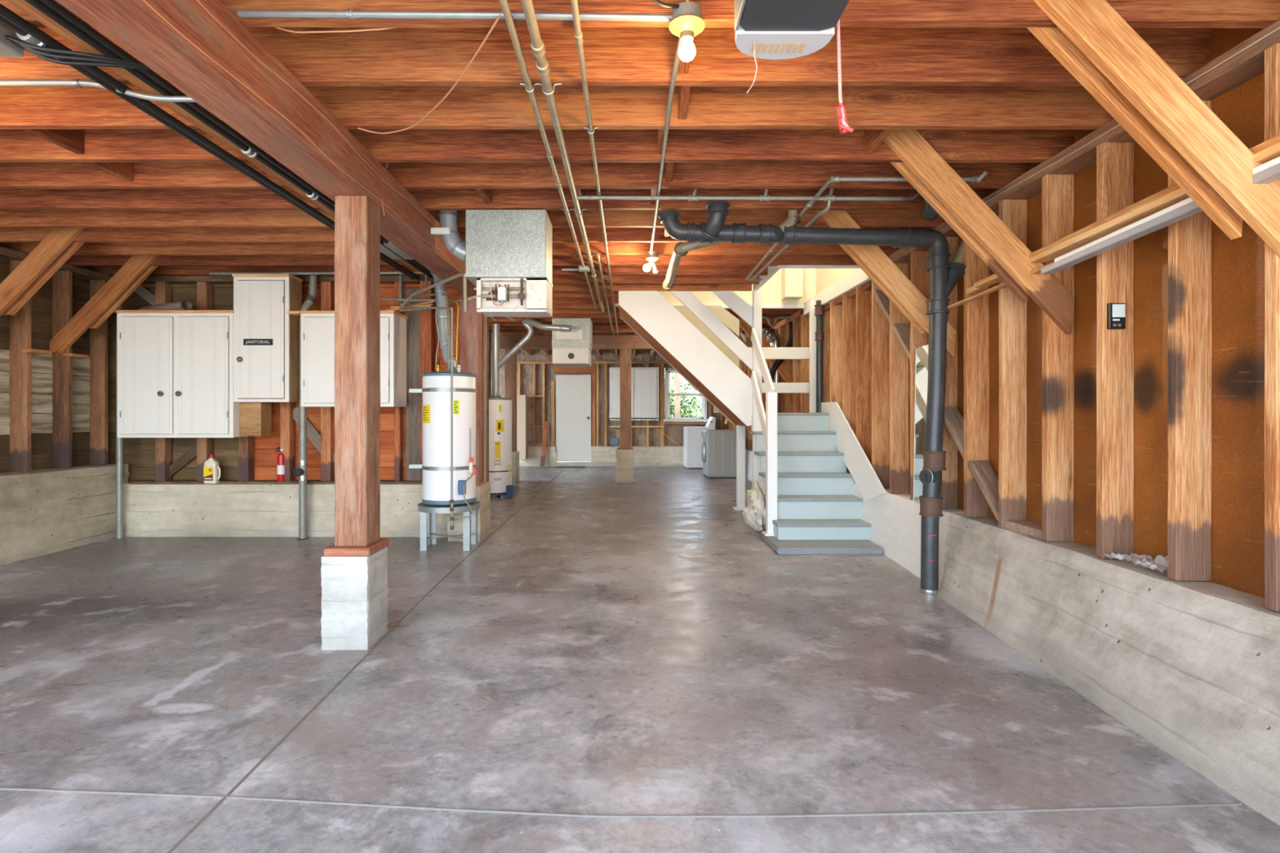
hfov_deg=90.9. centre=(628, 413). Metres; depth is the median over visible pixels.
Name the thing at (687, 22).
fixture
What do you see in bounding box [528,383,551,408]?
brace
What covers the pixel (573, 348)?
furnace
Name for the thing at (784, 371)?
knee brace
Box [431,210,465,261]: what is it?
duct
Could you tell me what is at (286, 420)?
stud
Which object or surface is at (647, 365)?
stud
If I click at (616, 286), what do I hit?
joist
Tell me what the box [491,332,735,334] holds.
ceiling
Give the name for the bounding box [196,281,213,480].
stud
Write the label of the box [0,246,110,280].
plate
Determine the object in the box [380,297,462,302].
pipe
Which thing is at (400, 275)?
pipe
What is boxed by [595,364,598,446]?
stud
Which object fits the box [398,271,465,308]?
gas pipe
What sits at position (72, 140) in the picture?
block
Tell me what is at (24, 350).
ledge
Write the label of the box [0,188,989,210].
joist
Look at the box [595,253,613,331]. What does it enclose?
ceiling pipe
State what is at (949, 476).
stud
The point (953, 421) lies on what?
block
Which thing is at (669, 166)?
block
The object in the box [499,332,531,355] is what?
joist
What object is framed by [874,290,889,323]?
block
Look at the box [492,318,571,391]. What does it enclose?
duct
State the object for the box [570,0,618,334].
ceiling pipe
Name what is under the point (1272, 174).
molding strip
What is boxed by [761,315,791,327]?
trap
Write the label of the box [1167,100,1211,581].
stud
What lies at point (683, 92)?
block
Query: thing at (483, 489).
wall pier
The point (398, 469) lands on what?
stud
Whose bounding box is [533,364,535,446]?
stud
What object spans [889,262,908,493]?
stud
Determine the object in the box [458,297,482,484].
wooden post
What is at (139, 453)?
wall
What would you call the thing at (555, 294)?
joist
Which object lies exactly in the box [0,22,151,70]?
cables
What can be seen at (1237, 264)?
wall
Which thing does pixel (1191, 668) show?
wall
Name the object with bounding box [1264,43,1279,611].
stud
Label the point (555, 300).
joist
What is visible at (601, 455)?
wall
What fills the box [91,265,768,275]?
joist
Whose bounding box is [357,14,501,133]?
loose wire
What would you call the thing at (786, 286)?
wall
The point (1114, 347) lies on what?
stud
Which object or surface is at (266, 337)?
upper cabinet
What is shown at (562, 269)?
conduit
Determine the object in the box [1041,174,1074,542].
stud
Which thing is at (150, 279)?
plate
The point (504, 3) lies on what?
ceiling pipe
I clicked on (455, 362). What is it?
hood
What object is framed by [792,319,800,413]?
stud
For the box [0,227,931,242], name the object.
joist
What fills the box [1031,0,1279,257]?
knee brace
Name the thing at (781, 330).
stud
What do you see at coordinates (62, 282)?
stud
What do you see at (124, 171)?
block
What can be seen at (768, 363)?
stud
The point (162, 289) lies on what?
stud
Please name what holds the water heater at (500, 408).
on the floor
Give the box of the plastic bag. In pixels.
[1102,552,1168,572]
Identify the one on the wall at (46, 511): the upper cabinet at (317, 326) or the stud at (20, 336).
the stud at (20, 336)
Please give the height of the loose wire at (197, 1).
0.034 m
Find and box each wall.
[0,242,91,472]
[0,263,89,457]
[0,463,128,565]
[107,275,488,482]
[123,482,448,537]
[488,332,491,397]
[491,349,728,446]
[519,445,684,466]
[614,268,857,306]
[745,448,1279,825]
[888,27,1265,597]
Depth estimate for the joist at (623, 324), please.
9.95 m
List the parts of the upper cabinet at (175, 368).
door, knob, knob, door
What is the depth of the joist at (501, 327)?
10.35 m
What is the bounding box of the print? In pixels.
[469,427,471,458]
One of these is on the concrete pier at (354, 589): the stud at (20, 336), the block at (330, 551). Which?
the block at (330, 551)
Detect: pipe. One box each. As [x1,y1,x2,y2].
[0,3,419,279]
[115,302,123,538]
[293,275,317,540]
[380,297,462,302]
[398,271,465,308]
[399,274,436,311]
[399,306,453,529]
[424,275,449,369]
[447,297,458,359]
[498,0,597,310]
[520,0,604,312]
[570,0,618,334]
[576,188,919,279]
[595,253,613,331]
[657,200,965,595]
[662,240,725,290]
[745,170,988,280]
[813,300,825,413]
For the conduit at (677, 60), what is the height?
0.022 m
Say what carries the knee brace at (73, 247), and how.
attached to the joist at (6, 234)
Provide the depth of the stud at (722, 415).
14.76 m
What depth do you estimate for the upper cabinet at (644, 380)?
14.41 m
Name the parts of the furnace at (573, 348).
white panel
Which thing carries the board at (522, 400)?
attached to the wall at (601, 455)
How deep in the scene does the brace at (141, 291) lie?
6.43 m
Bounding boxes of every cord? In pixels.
[435,308,439,369]
[835,18,853,133]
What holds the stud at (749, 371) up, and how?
on the wall at (1237, 264)
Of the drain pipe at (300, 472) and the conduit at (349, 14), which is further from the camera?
the drain pipe at (300, 472)
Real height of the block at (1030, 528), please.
0.050 m
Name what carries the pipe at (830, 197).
attached to the pipe at (833, 179)
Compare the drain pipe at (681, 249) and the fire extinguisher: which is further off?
the fire extinguisher
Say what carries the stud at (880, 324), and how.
on the wall at (1237, 264)
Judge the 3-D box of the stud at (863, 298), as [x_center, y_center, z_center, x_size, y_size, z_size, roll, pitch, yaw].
[2.365,-0.305,6.311,0.153,2.010,0.047,0,0,0]
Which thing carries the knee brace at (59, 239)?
attached to the joist at (6, 234)
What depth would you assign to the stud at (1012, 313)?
3.85 m
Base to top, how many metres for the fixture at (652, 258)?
0.192 m
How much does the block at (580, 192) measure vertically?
0.200 m
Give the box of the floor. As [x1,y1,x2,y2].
[0,466,1279,852]
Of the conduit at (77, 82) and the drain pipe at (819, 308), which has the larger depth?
the drain pipe at (819, 308)
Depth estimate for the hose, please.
8.96 m
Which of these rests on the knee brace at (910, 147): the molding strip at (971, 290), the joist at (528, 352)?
the molding strip at (971, 290)
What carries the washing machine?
on the floor
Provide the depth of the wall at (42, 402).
5.78 m
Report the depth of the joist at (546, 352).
14.17 m
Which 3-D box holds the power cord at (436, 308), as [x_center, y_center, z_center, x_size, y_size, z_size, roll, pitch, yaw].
[-1.781,-0.707,5.878,0.033,0.601,0.059,0,0,-13]
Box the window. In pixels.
[663,368,707,421]
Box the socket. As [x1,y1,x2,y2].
[770,225,783,241]
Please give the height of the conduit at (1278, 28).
0.020 m
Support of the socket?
attached to the pipe at (944, 274)
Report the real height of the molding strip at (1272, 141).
0.157 m
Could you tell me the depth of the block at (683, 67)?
2.58 m
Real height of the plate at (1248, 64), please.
0.083 m
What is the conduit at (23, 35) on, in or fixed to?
attached to the joist at (1230, 14)
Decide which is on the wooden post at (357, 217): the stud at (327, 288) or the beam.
the beam
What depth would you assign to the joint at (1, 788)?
1.95 m
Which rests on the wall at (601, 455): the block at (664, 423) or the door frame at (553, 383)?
the door frame at (553, 383)
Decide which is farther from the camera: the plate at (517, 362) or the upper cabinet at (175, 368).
the plate at (517, 362)
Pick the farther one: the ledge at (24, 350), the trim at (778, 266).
the trim at (778, 266)
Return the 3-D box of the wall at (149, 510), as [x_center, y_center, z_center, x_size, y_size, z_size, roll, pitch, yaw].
[-3.450,1.005,6.445,3.510,0.610,0.319,0,0,0]
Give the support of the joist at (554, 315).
attached to the ceiling
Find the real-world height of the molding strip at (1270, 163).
0.148 m
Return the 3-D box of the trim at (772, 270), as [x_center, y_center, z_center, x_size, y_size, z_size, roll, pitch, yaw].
[1.417,-1.445,6.490,0.045,0.150,1.120,0,0,0]
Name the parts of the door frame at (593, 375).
door header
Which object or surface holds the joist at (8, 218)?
attached to the ceiling
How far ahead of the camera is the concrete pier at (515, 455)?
11.17 m
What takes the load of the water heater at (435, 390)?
on the stand
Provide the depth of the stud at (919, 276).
5.07 m
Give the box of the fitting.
[922,200,939,220]
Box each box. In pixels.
[240,402,271,436]
[578,265,589,271]
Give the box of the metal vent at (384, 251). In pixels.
[380,241,413,259]
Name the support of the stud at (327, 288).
on the plate at (139, 482)
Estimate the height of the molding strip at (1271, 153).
0.155 m
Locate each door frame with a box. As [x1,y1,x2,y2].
[551,381,555,446]
[553,364,595,446]
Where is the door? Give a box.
[555,374,591,461]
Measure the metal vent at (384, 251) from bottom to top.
0.037 m
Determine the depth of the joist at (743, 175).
3.85 m
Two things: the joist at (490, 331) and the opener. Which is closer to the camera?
the opener
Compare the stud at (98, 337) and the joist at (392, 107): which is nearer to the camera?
the joist at (392, 107)
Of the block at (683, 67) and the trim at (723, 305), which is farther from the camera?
the trim at (723, 305)
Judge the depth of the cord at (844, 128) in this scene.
1.82 m
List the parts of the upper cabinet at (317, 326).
door, door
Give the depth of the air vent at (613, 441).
14.69 m
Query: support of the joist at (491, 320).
attached to the ceiling
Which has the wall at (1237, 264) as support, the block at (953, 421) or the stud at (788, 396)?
the stud at (788, 396)
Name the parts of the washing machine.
door, control panel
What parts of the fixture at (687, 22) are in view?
extension cord, glowing bulb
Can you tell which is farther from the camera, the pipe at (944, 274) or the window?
the window
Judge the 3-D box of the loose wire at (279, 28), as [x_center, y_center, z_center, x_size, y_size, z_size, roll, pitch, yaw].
[-1.029,-1.396,2.280,0.499,0.036,0.006,0,0,0]
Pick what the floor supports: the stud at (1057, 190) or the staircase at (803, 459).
the staircase at (803, 459)
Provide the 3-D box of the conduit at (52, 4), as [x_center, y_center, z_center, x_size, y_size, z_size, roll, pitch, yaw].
[-1.915,-1.362,3.525,0.028,0.027,5.450,0,0,0]
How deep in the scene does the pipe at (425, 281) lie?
5.79 m
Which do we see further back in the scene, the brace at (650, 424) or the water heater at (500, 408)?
the brace at (650, 424)
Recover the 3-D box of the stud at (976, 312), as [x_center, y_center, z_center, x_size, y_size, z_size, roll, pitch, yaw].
[2.365,-0.305,4.279,0.152,2.010,0.047,0,0,0]
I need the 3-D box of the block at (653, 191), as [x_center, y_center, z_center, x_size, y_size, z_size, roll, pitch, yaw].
[0.165,-1.518,4.078,0.040,0.200,0.355,0,0,2]
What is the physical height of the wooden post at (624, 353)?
1.760 m
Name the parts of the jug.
handle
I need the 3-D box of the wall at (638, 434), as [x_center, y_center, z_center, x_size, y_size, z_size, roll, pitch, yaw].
[-1.450,-0.398,14.905,8.100,2.455,0.090,0,0,0]
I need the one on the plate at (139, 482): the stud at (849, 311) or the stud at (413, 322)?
the stud at (413, 322)
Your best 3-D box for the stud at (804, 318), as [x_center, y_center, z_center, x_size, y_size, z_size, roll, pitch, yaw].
[2.365,-0.305,8.344,0.153,2.010,0.047,0,0,0]
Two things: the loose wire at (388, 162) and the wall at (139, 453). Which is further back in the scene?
the wall at (139, 453)
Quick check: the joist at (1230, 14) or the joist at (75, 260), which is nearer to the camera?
the joist at (1230, 14)
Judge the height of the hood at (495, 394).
0.100 m
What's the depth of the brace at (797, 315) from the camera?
8.92 m
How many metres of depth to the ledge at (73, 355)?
5.89 m
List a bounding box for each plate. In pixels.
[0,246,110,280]
[110,275,447,284]
[129,480,422,484]
[491,360,668,364]
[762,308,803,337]
[808,280,871,318]
[888,18,1279,262]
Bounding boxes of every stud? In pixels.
[8,260,31,472]
[52,271,72,468]
[89,280,107,465]
[155,281,171,480]
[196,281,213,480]
[238,436,253,480]
[280,402,294,480]
[320,281,334,480]
[394,281,403,480]
[405,288,420,480]
[420,280,435,482]
[518,364,520,395]
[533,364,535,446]
[542,364,545,432]
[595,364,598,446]
[604,364,607,446]
[631,364,631,446]
[646,364,648,446]
[660,364,664,446]
[708,401,711,417]
[720,413,723,429]
[728,420,730,429]
[740,360,744,373]
[744,364,748,448]
[747,367,752,450]
[761,337,766,413]
[766,338,770,370]
[778,327,785,413]
[785,323,792,413]
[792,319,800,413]
[800,314,809,413]
[822,311,830,402]
[830,300,842,410]
[842,293,856,473]
[855,285,871,465]
[871,280,888,488]
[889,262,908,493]
[910,251,929,500]
[942,236,957,508]
[963,241,989,517]
[998,199,1026,528]
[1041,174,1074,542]
[1096,142,1133,558]
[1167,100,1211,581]
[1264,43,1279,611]
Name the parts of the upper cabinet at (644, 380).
door, door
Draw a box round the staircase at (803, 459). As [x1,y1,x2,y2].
[618,289,886,554]
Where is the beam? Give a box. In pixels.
[55,0,476,297]
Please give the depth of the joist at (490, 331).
10.76 m
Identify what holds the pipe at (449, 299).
attached to the water heater at (435, 390)
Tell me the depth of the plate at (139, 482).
6.32 m
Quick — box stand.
[417,500,480,551]
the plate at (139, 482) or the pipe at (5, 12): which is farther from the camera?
the plate at (139, 482)
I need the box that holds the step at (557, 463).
[555,461,591,466]
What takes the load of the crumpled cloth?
on the floor
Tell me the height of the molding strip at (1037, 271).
0.141 m
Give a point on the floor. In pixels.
(640, 647)
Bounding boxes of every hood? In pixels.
[444,360,457,372]
[490,391,501,397]
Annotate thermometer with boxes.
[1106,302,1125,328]
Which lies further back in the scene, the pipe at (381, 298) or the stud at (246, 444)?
the stud at (246, 444)
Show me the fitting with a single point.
(929, 213)
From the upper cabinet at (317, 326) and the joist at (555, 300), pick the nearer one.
the upper cabinet at (317, 326)
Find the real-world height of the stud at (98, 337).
1.840 m
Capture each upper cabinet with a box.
[115,310,239,437]
[231,273,302,402]
[286,310,408,406]
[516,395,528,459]
[609,367,658,420]
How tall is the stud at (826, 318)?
2.010 m
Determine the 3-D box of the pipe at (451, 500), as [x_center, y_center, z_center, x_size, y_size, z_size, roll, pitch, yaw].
[-1.824,0.018,5.706,0.737,1.985,0.054,0,0,34]
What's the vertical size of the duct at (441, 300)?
1.063 m
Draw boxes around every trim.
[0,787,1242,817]
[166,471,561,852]
[671,303,804,308]
[752,266,779,291]
[777,265,860,268]
[803,268,871,315]
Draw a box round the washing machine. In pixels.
[701,429,736,478]
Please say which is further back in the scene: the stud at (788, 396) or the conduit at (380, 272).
the stud at (788, 396)
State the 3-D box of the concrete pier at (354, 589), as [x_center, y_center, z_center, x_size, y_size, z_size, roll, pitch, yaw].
[-1.478,1.002,3.420,0.247,0.515,0.282,0,0,0]
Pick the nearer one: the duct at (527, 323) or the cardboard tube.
the cardboard tube
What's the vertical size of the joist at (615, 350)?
0.200 m
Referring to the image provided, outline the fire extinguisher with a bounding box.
[275,447,284,481]
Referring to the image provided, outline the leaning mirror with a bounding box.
[913,344,942,503]
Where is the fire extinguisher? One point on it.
(280, 467)
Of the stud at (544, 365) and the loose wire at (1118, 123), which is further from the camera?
the stud at (544, 365)
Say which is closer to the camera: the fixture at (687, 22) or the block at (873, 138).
the fixture at (687, 22)
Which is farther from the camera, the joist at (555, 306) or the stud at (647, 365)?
the stud at (647, 365)
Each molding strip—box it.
[947,261,1054,310]
[966,196,1190,294]
[973,142,1279,288]
[1029,133,1279,257]
[1040,163,1279,274]
[1054,155,1279,262]
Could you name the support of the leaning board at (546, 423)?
on the floor
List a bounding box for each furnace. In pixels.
[462,209,552,316]
[551,318,592,366]
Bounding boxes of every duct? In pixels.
[426,267,455,364]
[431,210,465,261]
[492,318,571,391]
[740,324,782,413]
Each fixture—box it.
[643,251,659,273]
[651,0,705,62]
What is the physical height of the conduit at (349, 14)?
0.052 m
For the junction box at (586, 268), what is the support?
attached to the ceiling pipe at (504, 3)
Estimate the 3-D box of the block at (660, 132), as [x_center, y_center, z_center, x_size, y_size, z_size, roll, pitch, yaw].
[0.175,-1.518,3.265,0.040,0.200,0.355,0,0,2]
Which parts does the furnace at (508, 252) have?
valve post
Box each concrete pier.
[320,546,388,649]
[511,450,519,483]
[615,448,633,484]
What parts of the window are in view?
sash, glass pane, sash, glass pane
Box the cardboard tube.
[138,299,191,310]
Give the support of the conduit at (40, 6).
attached to the joist at (743, 175)
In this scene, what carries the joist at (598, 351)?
attached to the girder
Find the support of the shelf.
attached to the stud at (631, 364)
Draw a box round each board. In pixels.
[7,0,427,276]
[483,314,487,482]
[540,421,548,466]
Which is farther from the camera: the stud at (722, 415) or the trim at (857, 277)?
the stud at (722, 415)
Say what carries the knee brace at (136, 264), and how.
attached to the joist at (75, 260)
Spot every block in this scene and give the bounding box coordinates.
[22,128,84,154]
[85,162,133,181]
[324,537,389,556]
[475,188,491,204]
[528,395,542,397]
[528,408,542,410]
[528,425,542,427]
[575,188,583,204]
[617,447,633,449]
[650,188,657,204]
[657,128,664,154]
[664,228,669,237]
[664,422,706,424]
[666,162,674,181]
[677,86,690,119]
[678,37,689,73]
[864,129,892,154]
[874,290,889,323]
[892,323,910,360]
[943,406,964,457]
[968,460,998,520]
[1004,520,1042,539]
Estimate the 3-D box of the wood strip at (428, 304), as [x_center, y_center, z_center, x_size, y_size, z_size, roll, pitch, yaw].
[-2.089,-1.018,6.000,0.501,0.118,0.030,0,0,0]
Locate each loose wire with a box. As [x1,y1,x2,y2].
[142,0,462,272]
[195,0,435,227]
[274,26,395,33]
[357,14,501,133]
[382,162,388,215]
[1101,123,1119,299]
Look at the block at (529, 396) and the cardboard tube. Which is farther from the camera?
the block at (529, 396)
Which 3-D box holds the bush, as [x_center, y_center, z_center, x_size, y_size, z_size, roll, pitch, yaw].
[1.118,0.260,17.150,1.965,2.400,1.938,0,0,-4]
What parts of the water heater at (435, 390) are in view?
tank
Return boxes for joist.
[0,0,1279,28]
[0,26,1211,86]
[0,85,1114,129]
[0,128,1074,163]
[0,162,1026,189]
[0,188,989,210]
[0,209,945,227]
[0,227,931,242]
[8,242,901,255]
[64,254,888,266]
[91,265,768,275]
[488,313,792,318]
[488,318,783,322]
[488,322,777,326]
[488,325,742,329]
[488,329,743,333]
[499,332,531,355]
[521,332,549,355]
[551,275,759,284]
[552,283,751,291]
[552,290,617,297]
[552,291,618,303]
[552,303,800,309]
[552,308,799,314]
[592,333,600,355]
[612,333,617,355]
[633,332,637,355]
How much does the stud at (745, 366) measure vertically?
2.010 m
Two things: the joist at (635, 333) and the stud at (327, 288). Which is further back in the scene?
the joist at (635, 333)
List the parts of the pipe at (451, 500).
drip leg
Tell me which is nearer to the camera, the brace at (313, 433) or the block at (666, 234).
the block at (666, 234)
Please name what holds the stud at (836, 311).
on the wall at (1237, 264)
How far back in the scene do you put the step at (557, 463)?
14.72 m
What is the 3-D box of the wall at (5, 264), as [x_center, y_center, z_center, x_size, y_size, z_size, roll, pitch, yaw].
[-5.475,-0.198,3.000,0.150,2.855,7.200,0,0,0]
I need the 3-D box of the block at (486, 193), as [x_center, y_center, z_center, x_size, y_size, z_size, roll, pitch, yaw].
[-0.945,-1.518,4.078,0.040,0.200,0.355,0,0,2]
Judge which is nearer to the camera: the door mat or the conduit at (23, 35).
the conduit at (23, 35)
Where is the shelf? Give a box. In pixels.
[608,426,663,426]
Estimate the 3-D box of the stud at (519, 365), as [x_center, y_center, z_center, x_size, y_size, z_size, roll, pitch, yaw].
[-2.550,-0.203,14.800,0.050,1.935,0.090,0,0,0]
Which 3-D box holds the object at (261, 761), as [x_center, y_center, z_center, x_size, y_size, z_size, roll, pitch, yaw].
[-1.378,1.231,7.450,0.079,0.012,12.901,0,0,-1]
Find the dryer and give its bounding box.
[683,416,715,467]
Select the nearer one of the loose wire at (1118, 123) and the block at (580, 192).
the loose wire at (1118, 123)
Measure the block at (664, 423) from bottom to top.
0.045 m
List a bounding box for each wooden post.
[334,195,380,546]
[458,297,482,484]
[504,349,516,452]
[619,348,631,448]
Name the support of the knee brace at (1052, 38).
attached to the joist at (1230, 14)
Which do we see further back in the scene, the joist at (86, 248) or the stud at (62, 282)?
the stud at (62, 282)
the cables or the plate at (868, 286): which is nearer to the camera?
the cables
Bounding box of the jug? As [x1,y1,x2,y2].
[203,454,220,483]
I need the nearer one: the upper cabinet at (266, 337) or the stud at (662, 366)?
the upper cabinet at (266, 337)
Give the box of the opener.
[734,0,848,93]
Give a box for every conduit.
[0,15,414,279]
[0,78,195,102]
[24,0,432,278]
[40,0,431,275]
[208,271,429,275]
[236,8,672,22]
[561,268,578,271]
[649,37,681,254]
[985,26,1279,202]
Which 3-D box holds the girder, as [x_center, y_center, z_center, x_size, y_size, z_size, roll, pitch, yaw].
[-0.240,-1.270,11.220,5.320,0.240,0.200,0,0,0]
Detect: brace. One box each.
[0,227,85,315]
[1,242,84,315]
[49,254,159,352]
[88,266,158,328]
[133,284,155,305]
[169,444,196,476]
[293,406,334,462]
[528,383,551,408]
[648,422,679,444]
[739,318,792,382]
[814,209,956,357]
[838,244,924,333]
[883,129,1074,334]
[890,162,1027,302]
[1026,26,1243,239]
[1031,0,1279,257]
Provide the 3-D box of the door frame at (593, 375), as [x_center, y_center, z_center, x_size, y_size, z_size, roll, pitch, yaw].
[-1.255,-0.195,14.780,0.990,1.910,0.090,0,0,0]
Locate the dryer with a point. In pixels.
(692, 437)
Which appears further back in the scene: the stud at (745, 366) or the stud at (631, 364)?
the stud at (631, 364)
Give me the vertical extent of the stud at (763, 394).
2.010 m
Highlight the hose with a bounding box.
[764,321,792,401]
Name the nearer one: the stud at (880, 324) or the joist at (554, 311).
the stud at (880, 324)
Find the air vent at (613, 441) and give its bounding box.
[610,438,617,444]
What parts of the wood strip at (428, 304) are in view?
wood strip, wood strip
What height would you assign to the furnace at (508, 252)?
0.691 m
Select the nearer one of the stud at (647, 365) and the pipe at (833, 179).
the pipe at (833, 179)
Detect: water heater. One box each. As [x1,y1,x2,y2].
[408,360,476,523]
[488,391,514,497]
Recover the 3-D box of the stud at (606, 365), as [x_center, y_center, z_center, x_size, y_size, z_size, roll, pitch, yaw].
[-0.520,-0.203,14.800,0.050,1.935,0.090,0,0,0]
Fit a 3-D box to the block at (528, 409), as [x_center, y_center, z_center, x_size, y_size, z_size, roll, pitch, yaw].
[-2.265,-0.090,14.800,0.530,0.045,0.080,0,0,0]
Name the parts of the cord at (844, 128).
red handle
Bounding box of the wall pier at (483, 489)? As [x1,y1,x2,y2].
[447,480,490,541]
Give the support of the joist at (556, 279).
attached to the ceiling
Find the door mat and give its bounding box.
[556,466,586,467]
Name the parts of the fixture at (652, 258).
glowing bulb, spare bulb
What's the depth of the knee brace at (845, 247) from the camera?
4.71 m
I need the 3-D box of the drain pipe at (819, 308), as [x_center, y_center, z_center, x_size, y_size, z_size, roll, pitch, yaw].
[2.255,-0.671,7.420,0.120,1.318,0.120,0,0,0]
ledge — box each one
[22,348,52,354]
[62,353,89,358]
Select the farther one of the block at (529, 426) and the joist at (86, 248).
the block at (529, 426)
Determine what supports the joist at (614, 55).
attached to the ceiling
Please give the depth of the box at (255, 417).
6.10 m
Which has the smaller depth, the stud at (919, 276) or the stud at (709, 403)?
the stud at (919, 276)
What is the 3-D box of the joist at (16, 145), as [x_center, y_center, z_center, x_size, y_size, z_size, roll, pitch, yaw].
[-1.480,-1.508,3.467,7.840,0.239,0.047,0,0,0]
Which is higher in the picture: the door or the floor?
the door
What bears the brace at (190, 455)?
attached to the stud at (204, 289)
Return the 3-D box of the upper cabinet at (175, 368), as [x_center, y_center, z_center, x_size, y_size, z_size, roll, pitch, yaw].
[-4.314,-0.378,6.149,1.122,1.214,0.403,0,0,0]
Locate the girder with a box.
[491,334,752,349]
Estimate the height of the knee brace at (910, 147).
1.226 m
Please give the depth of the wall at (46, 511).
5.60 m
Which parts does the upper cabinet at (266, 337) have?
knob, name plate, door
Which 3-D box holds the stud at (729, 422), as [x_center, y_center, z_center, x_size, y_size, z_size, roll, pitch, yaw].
[2.365,-0.305,14.440,0.153,2.010,0.047,0,0,0]
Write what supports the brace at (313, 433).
attached to the stud at (327, 288)
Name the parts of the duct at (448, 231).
damper arm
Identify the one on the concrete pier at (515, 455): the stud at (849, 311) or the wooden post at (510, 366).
the wooden post at (510, 366)
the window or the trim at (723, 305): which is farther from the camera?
the window
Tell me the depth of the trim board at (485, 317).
6.39 m
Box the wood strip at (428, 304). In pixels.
[382,300,435,311]
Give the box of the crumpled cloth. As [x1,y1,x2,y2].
[742,480,765,531]
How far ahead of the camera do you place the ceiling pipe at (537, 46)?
2.77 m
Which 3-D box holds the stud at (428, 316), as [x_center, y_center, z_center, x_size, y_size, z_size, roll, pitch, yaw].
[-2.030,-0.323,6.380,0.110,2.015,0.140,0,0,0]
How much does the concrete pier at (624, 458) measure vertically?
0.600 m
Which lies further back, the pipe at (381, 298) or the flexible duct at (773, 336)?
the flexible duct at (773, 336)
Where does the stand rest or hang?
on the floor
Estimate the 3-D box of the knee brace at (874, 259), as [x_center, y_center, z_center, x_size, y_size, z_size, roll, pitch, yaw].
[1.868,-1.036,4.640,1.081,1.245,0.044,0,0,0]
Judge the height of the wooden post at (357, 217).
1.850 m
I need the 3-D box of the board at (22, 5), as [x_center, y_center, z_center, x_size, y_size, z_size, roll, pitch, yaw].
[-2.020,-1.379,3.550,0.080,0.020,5.500,0,0,0]
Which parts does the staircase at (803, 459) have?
rail, rail, handrail, handrail, support post, landing post, rail, handrail, newel post, landing rail, landing rail, corner post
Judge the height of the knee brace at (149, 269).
0.864 m
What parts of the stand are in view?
leg, leg, leg, leg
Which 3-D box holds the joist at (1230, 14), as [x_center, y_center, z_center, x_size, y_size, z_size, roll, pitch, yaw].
[-1.480,-1.508,2.248,7.840,0.239,0.047,0,0,0]
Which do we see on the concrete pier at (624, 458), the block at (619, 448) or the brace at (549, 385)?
the block at (619, 448)
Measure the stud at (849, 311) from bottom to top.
2.010 m
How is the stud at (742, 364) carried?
on the wall at (1237, 264)
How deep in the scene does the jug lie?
6.26 m
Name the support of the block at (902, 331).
attached to the stud at (919, 276)
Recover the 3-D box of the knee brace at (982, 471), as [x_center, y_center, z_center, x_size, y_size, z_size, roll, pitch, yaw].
[2.360,0.491,4.076,0.130,0.355,0.388,0,0,0]

